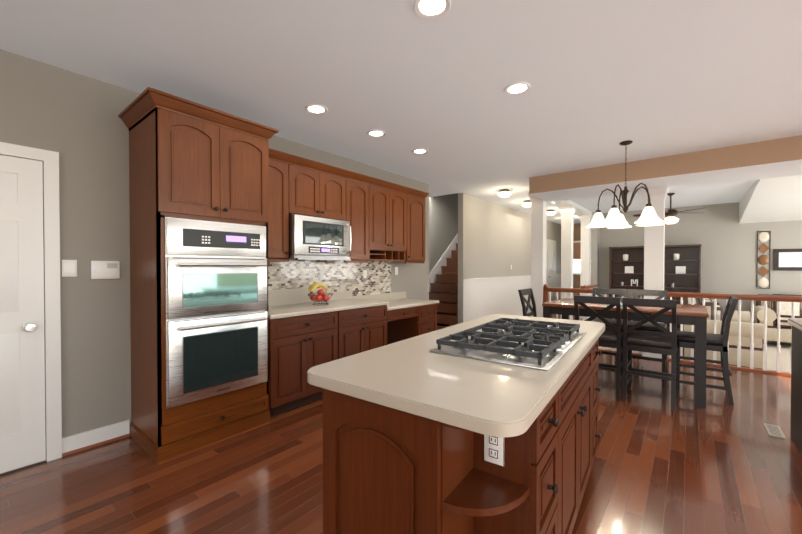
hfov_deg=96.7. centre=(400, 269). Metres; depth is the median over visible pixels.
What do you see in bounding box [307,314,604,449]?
island countertop
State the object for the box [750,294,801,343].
sofa
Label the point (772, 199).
bulkhead
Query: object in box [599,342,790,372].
floor
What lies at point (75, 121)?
wall
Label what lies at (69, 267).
switch plate
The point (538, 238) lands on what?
column
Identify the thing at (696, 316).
dining table
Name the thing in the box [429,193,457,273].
wall
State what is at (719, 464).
floor
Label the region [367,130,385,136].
recessed light
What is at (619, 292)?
chair
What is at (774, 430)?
floor vent
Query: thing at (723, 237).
wall
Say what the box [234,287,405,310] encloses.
backsplash
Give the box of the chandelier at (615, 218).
[586,140,662,228]
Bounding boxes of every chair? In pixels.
[518,288,536,316]
[574,295,622,399]
[592,288,627,372]
[622,298,676,411]
[628,289,667,372]
[676,296,738,404]
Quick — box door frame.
[0,142,61,461]
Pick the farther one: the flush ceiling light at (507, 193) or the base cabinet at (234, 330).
the flush ceiling light at (507, 193)
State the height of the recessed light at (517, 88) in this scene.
0.010 m
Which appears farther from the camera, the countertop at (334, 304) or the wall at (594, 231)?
the wall at (594, 231)
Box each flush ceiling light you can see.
[497,189,511,196]
[522,200,530,206]
[547,210,555,214]
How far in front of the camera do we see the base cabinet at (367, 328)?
3.96 m
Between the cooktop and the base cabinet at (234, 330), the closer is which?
the cooktop
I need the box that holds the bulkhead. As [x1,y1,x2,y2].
[739,175,801,223]
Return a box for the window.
[573,241,580,274]
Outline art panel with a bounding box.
[756,231,770,288]
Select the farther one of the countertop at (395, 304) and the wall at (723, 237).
the wall at (723, 237)
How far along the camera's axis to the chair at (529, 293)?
4.77 m
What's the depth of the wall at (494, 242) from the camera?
7.73 m
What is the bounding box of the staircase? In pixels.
[429,233,457,329]
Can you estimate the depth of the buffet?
2.63 m
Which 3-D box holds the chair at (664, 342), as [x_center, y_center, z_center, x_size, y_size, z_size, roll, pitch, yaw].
[2.483,0.782,3.553,0.420,1.020,0.485,0,1,39]
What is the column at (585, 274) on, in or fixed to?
on the floor at (719, 464)
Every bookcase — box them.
[609,246,643,320]
[664,244,701,330]
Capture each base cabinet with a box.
[230,307,345,422]
[346,303,389,356]
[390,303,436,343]
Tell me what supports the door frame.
attached to the wall at (75, 121)
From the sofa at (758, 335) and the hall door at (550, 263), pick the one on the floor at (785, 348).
the sofa at (758, 335)
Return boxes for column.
[528,192,546,316]
[559,205,575,319]
[579,215,592,317]
[641,186,668,358]
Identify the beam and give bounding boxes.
[529,135,801,201]
[551,200,591,215]
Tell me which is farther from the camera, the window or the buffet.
the window
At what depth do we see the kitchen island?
1.18 m
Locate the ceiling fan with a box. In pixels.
[633,193,705,223]
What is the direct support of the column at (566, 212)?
on the floor at (719, 464)
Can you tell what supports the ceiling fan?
hanging from the ceiling
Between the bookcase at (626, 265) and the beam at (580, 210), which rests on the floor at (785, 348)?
the bookcase at (626, 265)
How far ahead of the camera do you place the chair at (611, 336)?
3.62 m
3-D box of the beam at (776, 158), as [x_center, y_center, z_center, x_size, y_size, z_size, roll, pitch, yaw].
[4.522,-1.297,4.117,5.725,0.255,0.950,0,1,39]
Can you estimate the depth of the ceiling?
2.54 m
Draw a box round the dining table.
[542,298,708,408]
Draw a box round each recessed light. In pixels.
[305,104,327,114]
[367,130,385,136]
[412,148,427,153]
[413,0,450,18]
[504,82,530,94]
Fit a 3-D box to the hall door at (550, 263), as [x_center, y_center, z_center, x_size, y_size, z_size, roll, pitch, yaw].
[4.604,0.149,10.867,0.070,2.130,0.990,0,1,39]
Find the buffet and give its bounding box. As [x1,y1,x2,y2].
[788,319,801,454]
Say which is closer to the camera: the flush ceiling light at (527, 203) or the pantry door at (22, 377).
the pantry door at (22, 377)
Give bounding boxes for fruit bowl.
[307,283,332,305]
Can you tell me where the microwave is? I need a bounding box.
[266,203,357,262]
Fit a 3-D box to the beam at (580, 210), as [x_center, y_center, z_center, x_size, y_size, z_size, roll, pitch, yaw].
[3.692,-1.419,7.827,0.240,0.090,4.320,0,1,39]
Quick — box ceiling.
[0,0,801,223]
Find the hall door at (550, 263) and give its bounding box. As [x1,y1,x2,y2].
[546,239,555,301]
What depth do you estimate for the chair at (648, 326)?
4.46 m
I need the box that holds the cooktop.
[430,318,585,370]
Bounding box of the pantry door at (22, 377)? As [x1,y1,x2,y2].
[0,155,45,473]
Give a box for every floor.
[0,314,801,533]
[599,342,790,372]
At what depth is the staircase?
7.83 m
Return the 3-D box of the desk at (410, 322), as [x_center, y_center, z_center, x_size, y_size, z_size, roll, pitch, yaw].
[0.132,0.875,5.114,0.618,0.800,0.450,0,1,39]
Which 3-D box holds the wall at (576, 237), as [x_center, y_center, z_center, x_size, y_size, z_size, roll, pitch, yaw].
[5.969,-0.147,11.425,4.240,2.710,0.120,0,1,39]
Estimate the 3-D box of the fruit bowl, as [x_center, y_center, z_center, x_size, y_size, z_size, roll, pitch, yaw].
[-0.867,0.257,3.839,0.277,0.233,0.277,0,1,39]
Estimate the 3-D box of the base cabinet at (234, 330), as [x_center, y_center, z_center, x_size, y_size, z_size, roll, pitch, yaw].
[-1.107,0.854,3.563,0.638,0.875,0.831,0,1,39]
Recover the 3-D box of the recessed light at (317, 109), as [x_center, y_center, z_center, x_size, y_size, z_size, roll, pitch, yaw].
[-0.743,-1.409,3.130,0.198,0.010,0.198,0,1,30]
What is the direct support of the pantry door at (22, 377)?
in the wall at (75, 121)
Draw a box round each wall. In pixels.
[0,49,428,473]
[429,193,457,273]
[458,193,560,323]
[573,223,580,298]
[591,212,598,287]
[599,202,801,322]
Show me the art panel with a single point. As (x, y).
(763, 248)
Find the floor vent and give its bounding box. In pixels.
[764,423,785,438]
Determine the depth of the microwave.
3.64 m
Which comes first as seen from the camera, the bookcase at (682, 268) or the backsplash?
the backsplash
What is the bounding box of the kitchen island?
[317,354,600,533]
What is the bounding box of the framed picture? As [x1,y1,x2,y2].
[773,249,801,270]
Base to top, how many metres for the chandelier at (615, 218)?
0.920 m
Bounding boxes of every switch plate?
[62,260,76,276]
[90,261,119,278]
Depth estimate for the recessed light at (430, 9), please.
1.90 m
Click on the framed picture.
(787, 259)
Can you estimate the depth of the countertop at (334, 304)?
3.59 m
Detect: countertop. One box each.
[238,299,389,318]
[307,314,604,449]
[390,299,437,310]
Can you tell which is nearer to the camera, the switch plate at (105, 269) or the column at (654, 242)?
the switch plate at (105, 269)
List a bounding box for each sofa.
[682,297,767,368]
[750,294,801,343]
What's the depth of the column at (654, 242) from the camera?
5.12 m
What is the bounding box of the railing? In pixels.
[543,284,801,375]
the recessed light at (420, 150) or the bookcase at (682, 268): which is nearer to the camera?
the recessed light at (420, 150)
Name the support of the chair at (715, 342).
on the floor at (719, 464)
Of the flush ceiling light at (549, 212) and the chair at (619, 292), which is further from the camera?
the flush ceiling light at (549, 212)

